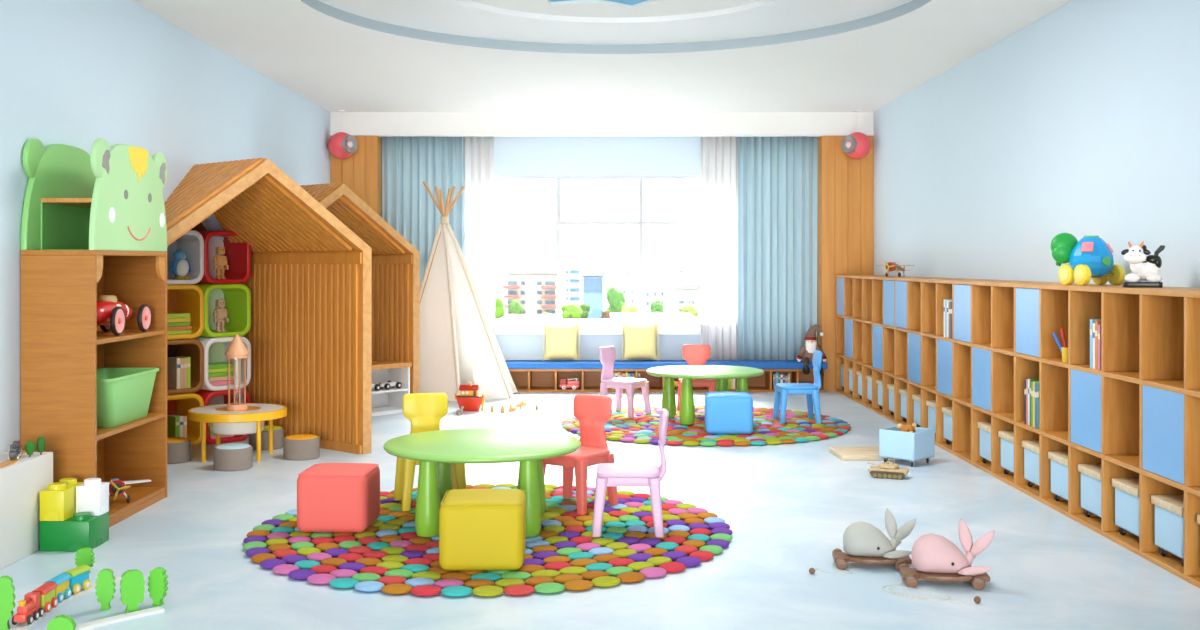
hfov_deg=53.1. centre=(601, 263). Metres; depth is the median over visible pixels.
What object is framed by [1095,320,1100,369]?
book
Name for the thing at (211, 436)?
book
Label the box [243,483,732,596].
round rug
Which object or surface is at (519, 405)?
animal figurine
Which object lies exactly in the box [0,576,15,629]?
tree
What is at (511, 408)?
animal figurine
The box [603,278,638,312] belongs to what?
apartment building
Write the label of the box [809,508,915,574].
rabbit
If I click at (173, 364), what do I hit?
book
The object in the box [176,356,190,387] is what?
book
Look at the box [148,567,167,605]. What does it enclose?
tree
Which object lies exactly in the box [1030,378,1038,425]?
book
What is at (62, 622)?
tree
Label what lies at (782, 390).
child chair
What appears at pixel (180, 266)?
penguin
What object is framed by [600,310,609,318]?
tree
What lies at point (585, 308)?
tree
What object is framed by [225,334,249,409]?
toy rocket
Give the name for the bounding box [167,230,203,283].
cube shelf
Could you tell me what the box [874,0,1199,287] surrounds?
wall
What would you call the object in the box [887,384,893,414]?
storage bin
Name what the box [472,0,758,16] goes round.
ceiling light
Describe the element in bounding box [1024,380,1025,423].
book
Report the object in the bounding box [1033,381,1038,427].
book
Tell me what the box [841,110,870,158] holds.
pendant lamp
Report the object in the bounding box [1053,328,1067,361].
cup
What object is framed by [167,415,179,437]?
book
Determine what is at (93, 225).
bookcase
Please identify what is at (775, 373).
book
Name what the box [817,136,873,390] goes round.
wall pier
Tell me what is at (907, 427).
teddy bear
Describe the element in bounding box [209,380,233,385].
book
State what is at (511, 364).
seat pad
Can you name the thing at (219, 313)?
robot
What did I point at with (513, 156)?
wall
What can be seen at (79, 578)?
wagon
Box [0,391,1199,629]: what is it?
floor
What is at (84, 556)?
tree
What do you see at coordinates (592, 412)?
child chair
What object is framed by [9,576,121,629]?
track
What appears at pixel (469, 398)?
toy ark
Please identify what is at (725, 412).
pouf
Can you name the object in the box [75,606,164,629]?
track
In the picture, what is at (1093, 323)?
book
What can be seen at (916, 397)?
storage bin
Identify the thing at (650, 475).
child chair
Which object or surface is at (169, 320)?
book
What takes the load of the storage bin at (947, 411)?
on the cubby shelf at (1137, 415)
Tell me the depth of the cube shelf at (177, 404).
8.34 m
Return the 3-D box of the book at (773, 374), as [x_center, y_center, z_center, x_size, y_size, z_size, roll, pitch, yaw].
[1.701,1.161,11.915,0.022,0.150,0.131,0,0,0]
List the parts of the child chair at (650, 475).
leg, seat, leg, backrest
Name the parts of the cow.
leg, leg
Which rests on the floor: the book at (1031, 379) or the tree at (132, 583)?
the tree at (132, 583)
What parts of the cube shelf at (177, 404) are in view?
panel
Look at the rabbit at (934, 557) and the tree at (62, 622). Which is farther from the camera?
the rabbit at (934, 557)
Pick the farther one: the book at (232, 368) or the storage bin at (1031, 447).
the book at (232, 368)
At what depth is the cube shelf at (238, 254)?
8.61 m
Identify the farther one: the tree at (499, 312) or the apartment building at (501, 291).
the apartment building at (501, 291)
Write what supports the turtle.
on the cubby shelf at (1137, 415)
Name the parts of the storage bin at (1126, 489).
lid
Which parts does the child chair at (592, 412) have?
leg, leg, seat, leg, backrest, leg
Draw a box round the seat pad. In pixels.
[505,360,827,368]
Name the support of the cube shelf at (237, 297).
on the cube shelf at (215, 348)
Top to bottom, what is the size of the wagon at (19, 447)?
0.050 m
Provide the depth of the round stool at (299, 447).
7.71 m
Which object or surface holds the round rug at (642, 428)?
on the floor
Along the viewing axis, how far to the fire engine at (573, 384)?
11.81 m
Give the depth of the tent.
11.16 m
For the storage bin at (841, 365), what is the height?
0.252 m
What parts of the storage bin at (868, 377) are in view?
lid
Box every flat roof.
[500,314,556,318]
[608,313,700,318]
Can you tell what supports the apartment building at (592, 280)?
on the ground
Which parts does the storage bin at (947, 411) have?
lid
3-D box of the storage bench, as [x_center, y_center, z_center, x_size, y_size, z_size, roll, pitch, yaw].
[-2.147,1.048,9.841,0.310,0.425,1.262,0,0,41]
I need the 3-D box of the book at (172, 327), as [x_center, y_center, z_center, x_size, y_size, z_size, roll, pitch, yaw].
[-2.955,0.440,8.266,0.150,0.026,0.200,0,0,38]
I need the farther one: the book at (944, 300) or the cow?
the book at (944, 300)
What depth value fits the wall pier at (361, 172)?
11.92 m
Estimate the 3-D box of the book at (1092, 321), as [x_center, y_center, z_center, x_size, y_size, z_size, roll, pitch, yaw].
[2.420,0.381,5.729,0.171,0.234,0.032,0,0,0]
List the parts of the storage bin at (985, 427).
lid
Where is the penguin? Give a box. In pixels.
[170,249,190,278]
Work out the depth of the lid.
7.80 m
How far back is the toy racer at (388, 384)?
10.16 m
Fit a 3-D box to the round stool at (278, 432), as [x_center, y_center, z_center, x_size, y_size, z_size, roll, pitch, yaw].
[-2.300,1.189,8.220,0.232,0.142,0.232,0,0,0]
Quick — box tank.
[867,458,908,479]
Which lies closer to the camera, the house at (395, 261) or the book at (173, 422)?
the book at (173, 422)
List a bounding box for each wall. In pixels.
[0,0,329,452]
[380,137,818,359]
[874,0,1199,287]
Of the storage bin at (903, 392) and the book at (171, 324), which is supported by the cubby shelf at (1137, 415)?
the storage bin at (903, 392)
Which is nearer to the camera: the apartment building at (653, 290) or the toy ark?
the toy ark
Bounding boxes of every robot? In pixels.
[213,247,228,278]
[213,300,228,331]
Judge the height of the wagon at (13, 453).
0.062 m
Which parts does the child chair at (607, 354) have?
leg, backrest, leg, seat, leg, leg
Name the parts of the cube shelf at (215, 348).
panel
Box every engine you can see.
[12,592,43,624]
[560,378,578,389]
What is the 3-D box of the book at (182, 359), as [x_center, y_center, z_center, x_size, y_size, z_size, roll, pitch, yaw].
[-2.934,0.751,8.275,0.151,0.206,0.023,0,0,41]
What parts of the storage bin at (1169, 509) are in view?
lid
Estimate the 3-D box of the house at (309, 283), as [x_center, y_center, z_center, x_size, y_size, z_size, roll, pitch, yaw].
[-2.639,0.301,7.905,1.548,1.918,1.603,0,0,41]
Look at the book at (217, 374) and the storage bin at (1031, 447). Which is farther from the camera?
the book at (217, 374)
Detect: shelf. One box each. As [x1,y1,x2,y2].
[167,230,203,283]
[167,284,203,339]
[167,339,203,394]
[167,393,203,446]
[187,284,250,336]
[193,336,250,390]
[195,389,250,444]
[198,231,250,283]
[372,387,407,393]
[509,369,825,391]
[836,275,1199,587]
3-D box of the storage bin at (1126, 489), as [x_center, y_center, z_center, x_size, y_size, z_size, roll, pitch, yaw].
[2.480,1.112,5.386,0.272,0.252,0.272,0,0,0]
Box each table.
[188,403,286,461]
[383,428,580,536]
[646,365,763,424]
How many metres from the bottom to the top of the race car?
0.196 m
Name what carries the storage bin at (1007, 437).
on the cubby shelf at (1137, 415)
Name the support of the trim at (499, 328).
attached to the wall at (513, 156)
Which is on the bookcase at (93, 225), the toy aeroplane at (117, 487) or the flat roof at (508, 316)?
the toy aeroplane at (117, 487)
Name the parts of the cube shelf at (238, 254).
panel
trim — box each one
[330,112,873,136]
[330,134,873,135]
[494,323,700,334]
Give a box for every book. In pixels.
[167,313,189,317]
[167,318,189,322]
[167,322,189,326]
[167,326,191,330]
[167,330,190,334]
[167,357,180,388]
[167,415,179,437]
[174,357,183,388]
[174,415,182,436]
[175,357,186,387]
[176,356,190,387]
[179,415,186,437]
[208,362,233,368]
[208,367,233,372]
[208,371,233,376]
[208,375,233,381]
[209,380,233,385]
[209,435,233,438]
[730,379,732,388]
[772,373,774,388]
[774,372,777,385]
[944,300,944,336]
[945,299,951,336]
[947,300,951,337]
[949,302,950,337]
[951,302,951,338]
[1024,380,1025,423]
[1026,379,1027,424]
[1028,379,1029,425]
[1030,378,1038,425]
[1031,382,1032,426]
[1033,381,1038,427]
[1035,383,1036,427]
[1037,382,1038,428]
[1090,319,1100,368]
[1093,323,1094,368]
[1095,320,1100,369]
[1098,325,1100,369]
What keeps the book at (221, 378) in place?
on the book at (214, 383)
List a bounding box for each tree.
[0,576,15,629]
[25,441,34,456]
[37,437,44,454]
[47,615,75,629]
[75,547,94,572]
[95,568,115,609]
[120,569,144,612]
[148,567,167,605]
[495,297,503,318]
[508,300,522,313]
[561,303,582,318]
[579,303,589,318]
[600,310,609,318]
[606,286,627,312]
[621,305,638,312]
[650,300,663,312]
[680,304,697,316]
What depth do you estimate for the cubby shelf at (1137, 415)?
6.34 m
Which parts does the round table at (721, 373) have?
leg, leg, leg, leg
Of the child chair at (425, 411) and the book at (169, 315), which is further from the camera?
the book at (169, 315)
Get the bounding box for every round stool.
[167,437,190,463]
[213,443,252,470]
[249,426,283,449]
[283,434,319,460]
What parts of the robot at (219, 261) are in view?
arm, leg, leg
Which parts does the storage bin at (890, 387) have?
lid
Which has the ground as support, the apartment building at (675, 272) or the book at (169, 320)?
the apartment building at (675, 272)
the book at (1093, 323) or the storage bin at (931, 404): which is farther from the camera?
the storage bin at (931, 404)
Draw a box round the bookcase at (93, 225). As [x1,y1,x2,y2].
[21,138,166,527]
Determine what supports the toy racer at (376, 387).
on the storage bench
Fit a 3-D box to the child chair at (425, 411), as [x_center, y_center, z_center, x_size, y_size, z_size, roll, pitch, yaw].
[-0.889,0.958,6.199,0.333,0.550,0.352,0,0,-18]
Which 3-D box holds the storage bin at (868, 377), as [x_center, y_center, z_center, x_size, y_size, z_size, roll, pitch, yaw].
[2.480,1.112,10.525,0.272,0.252,0.272,0,0,0]
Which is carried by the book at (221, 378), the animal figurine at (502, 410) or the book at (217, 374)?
the book at (217, 374)
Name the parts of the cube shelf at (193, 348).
panel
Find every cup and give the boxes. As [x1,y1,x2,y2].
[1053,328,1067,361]
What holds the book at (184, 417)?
in the cube shelf at (177, 404)
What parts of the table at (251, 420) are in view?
leg, leg, leg, leg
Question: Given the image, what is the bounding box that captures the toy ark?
[454,382,484,410]
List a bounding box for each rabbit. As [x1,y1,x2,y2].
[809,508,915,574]
[882,518,994,602]
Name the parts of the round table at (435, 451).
leg, leg, leg, leg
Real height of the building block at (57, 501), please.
0.155 m
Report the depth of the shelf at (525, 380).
12.11 m
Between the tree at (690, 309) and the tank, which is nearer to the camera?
the tank
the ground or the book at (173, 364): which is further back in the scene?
the ground
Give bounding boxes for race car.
[97,295,151,334]
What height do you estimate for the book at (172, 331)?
0.026 m
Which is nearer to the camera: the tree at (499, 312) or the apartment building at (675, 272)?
the tree at (499, 312)
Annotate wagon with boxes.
[8,444,18,459]
[15,443,21,455]
[32,582,57,612]
[43,573,70,602]
[63,565,90,593]
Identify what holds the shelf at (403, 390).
attached to the storage bench
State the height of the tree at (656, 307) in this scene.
8.410 m
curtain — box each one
[382,137,464,284]
[464,137,494,330]
[701,137,737,359]
[738,137,817,359]
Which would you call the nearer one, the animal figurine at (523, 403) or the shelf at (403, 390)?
the shelf at (403, 390)
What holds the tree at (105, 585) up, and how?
on the floor
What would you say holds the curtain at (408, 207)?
hanging from the wall at (513, 156)
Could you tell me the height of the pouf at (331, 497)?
0.282 m
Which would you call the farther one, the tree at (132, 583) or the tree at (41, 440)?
the tree at (41, 440)
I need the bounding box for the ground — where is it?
[603,293,604,310]
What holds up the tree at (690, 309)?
on the ground
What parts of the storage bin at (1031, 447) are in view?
lid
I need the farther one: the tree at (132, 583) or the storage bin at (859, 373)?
the storage bin at (859, 373)
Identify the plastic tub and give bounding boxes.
[97,368,158,427]
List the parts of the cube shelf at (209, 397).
panel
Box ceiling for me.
[131,0,1072,111]
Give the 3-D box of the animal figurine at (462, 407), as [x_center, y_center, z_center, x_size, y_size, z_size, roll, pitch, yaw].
[-1.185,1.224,10.020,0.064,0.072,0.025,0,0,3]
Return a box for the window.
[494,176,700,322]
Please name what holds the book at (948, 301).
on the cubby shelf at (1137, 415)
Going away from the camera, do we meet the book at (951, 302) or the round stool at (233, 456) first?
the round stool at (233, 456)
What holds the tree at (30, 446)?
on the cabinet
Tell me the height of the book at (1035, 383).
0.241 m
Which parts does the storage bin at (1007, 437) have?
lid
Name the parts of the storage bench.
panel, board, panel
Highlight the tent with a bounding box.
[420,181,517,400]
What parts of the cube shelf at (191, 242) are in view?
panel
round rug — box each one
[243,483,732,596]
[561,405,850,445]
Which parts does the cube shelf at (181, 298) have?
panel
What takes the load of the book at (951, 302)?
on the cubby shelf at (1137, 415)
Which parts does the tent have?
canva panel, canva panel, canva panel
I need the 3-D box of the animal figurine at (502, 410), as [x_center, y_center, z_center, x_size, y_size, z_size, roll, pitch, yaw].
[-0.843,1.228,10.175,0.040,0.064,0.025,0,0,-6]
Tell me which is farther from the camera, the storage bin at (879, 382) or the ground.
the ground
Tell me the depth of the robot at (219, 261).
8.49 m
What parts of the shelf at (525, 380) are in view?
panel, board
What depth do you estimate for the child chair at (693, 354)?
10.15 m
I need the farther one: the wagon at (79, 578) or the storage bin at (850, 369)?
the storage bin at (850, 369)
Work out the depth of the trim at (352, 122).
11.93 m
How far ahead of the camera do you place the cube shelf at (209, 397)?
8.50 m
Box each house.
[164,158,371,453]
[299,183,419,393]
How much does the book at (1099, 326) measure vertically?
0.212 m
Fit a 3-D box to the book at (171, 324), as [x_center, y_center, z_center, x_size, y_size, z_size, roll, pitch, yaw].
[-2.960,0.413,8.260,0.150,0.027,0.185,0,0,39]
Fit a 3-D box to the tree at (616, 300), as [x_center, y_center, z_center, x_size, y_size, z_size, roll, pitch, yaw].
[0.800,5.737,66.013,1.248,9.046,1.074,0,0,0]
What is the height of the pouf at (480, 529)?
0.285 m
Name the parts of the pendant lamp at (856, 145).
lamp shade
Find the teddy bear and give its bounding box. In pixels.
[897,423,916,432]
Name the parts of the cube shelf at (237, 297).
panel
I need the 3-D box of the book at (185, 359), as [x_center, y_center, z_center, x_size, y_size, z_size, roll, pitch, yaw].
[-2.918,0.750,8.293,0.151,0.208,0.023,0,0,41]
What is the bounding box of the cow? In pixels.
[1121,241,1164,287]
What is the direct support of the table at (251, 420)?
on the floor
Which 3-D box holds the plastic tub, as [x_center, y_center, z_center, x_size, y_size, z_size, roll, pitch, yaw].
[-2.512,0.678,6.090,0.310,0.247,0.655,0,0,0]
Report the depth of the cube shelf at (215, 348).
8.57 m
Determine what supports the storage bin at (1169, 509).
on the cubby shelf at (1137, 415)
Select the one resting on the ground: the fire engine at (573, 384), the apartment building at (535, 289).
the apartment building at (535, 289)
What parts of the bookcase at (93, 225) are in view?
head plate, panel, shelf, panel, head plate, shelf, shelf, panel, shelf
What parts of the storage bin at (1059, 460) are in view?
lid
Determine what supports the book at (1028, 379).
on the cubby shelf at (1137, 415)
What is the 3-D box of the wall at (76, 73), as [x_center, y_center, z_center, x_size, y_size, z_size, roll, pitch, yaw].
[-3.150,-0.131,3.210,0.900,2.781,18.420,0,0,0]
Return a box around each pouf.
[297,463,379,532]
[439,489,525,570]
[705,392,752,433]
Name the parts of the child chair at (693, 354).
leg, leg, backrest, seat, leg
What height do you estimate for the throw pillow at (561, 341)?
0.374 m
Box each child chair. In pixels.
[394,393,466,510]
[543,394,617,514]
[592,409,668,536]
[599,346,650,416]
[677,345,715,413]
[773,350,822,423]
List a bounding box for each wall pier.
[330,136,381,216]
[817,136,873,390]
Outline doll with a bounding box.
[797,324,826,374]
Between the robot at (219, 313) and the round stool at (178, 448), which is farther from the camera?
the robot at (219, 313)
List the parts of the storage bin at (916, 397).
lid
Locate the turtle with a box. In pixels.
[1051,233,1124,284]
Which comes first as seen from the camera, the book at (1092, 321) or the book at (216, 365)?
the book at (1092, 321)
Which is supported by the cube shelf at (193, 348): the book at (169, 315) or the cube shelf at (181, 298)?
the cube shelf at (181, 298)
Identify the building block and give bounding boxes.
[40,478,83,520]
[40,511,108,550]
[76,478,108,515]
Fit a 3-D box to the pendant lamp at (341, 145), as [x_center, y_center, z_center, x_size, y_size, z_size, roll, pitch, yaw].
[-2.548,-1.271,11.761,0.275,0.478,0.262,0,0,34]
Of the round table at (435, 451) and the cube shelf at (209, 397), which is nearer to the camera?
the round table at (435, 451)
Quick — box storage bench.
[372,360,411,415]
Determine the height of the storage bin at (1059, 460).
0.252 m
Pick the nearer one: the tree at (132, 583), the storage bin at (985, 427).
the tree at (132, 583)
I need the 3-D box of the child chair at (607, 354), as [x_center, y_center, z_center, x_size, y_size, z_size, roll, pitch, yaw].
[0.174,0.958,9.867,0.352,0.550,0.333,0,0,31]
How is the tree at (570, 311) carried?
on the ground
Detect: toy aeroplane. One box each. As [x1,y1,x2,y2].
[109,479,150,502]
[876,262,914,276]
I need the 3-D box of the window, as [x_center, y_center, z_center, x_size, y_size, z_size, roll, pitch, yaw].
[-0.015,-0.152,12.310,2.870,1.505,0.060,0,0,0]
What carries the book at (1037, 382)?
on the cubby shelf at (1137, 415)
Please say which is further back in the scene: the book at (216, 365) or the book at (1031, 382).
the book at (216, 365)
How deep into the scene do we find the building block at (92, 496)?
5.37 m
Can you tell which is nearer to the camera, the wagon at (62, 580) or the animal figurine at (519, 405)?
the wagon at (62, 580)
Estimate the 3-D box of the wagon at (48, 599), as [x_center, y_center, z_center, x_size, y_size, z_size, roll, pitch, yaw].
[-2.012,1.204,4.325,0.064,0.088,0.110,0,0,-3]
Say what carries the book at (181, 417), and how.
in the cube shelf at (177, 404)
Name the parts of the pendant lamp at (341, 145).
lamp shade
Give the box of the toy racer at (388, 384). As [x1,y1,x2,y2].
[379,381,401,389]
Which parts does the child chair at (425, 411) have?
leg, leg, backrest, leg, leg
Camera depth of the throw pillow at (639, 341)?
11.97 m
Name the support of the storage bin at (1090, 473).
on the cubby shelf at (1137, 415)
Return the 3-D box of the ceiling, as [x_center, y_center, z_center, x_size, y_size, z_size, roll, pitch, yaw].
[0.000,-1.611,3.210,5.700,0.200,18.420,0,0,0]
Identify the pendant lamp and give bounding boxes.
[328,110,357,158]
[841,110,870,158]
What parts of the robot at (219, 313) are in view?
arm, leg, leg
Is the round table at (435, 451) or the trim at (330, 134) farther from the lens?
the trim at (330, 134)
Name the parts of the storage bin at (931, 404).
lid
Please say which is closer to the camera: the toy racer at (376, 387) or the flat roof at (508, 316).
the toy racer at (376, 387)
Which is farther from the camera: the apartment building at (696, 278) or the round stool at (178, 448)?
the apartment building at (696, 278)
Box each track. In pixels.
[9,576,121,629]
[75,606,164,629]
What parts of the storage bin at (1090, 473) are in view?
lid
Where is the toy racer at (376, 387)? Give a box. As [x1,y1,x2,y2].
[372,384,379,390]
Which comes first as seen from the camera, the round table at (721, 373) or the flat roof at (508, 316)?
the round table at (721, 373)
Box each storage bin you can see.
[840,364,843,389]
[848,367,852,393]
[857,371,861,398]
[866,375,871,403]
[876,379,882,408]
[879,426,934,466]
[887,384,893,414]
[899,389,906,420]
[912,394,920,426]
[926,400,935,432]
[942,407,951,443]
[977,422,990,462]
[998,431,1013,473]
[1022,440,1038,486]
[1048,452,1067,500]
[1078,464,1100,516]
[1112,478,1138,542]
[1151,495,1183,566]
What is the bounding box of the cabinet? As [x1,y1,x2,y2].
[0,450,52,569]
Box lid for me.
[829,446,893,460]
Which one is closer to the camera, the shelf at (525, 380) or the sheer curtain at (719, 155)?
the shelf at (525, 380)
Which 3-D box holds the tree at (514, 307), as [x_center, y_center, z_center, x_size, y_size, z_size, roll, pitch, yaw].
[-4.330,6.022,60.024,0.747,8.476,0.770,0,0,-10]
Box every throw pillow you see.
[543,323,579,359]
[621,323,659,360]
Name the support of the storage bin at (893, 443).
on the floor
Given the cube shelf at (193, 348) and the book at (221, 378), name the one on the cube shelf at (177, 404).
the cube shelf at (193, 348)
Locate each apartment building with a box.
[498,283,507,313]
[503,268,561,315]
[561,261,586,318]
[581,271,604,318]
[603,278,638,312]
[638,280,672,312]
[666,282,700,317]
[667,265,684,281]
[691,275,700,317]
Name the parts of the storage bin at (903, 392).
lid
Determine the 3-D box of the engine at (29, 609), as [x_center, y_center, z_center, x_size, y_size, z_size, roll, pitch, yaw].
[-2.008,1.205,4.193,0.064,0.086,0.128,0,0,-3]
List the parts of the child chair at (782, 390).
leg, leg, seat, leg, leg, backrest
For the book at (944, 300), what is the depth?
8.18 m
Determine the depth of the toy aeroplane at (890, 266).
10.06 m
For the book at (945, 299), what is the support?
on the cubby shelf at (1137, 415)
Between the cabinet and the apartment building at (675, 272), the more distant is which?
the apartment building at (675, 272)
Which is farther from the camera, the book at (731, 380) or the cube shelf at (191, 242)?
the book at (731, 380)
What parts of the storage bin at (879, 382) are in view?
lid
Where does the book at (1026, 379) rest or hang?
on the cubby shelf at (1137, 415)
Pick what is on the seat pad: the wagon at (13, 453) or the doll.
the doll
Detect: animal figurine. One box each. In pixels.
[456,406,463,414]
[500,405,504,412]
[508,403,515,411]
[515,401,522,409]
[521,398,526,408]
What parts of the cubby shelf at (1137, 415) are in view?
panel, door, door, door, door, door, door, door, door, door, shelf, shelf, board, door, door, door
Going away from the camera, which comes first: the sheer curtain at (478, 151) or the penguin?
the penguin

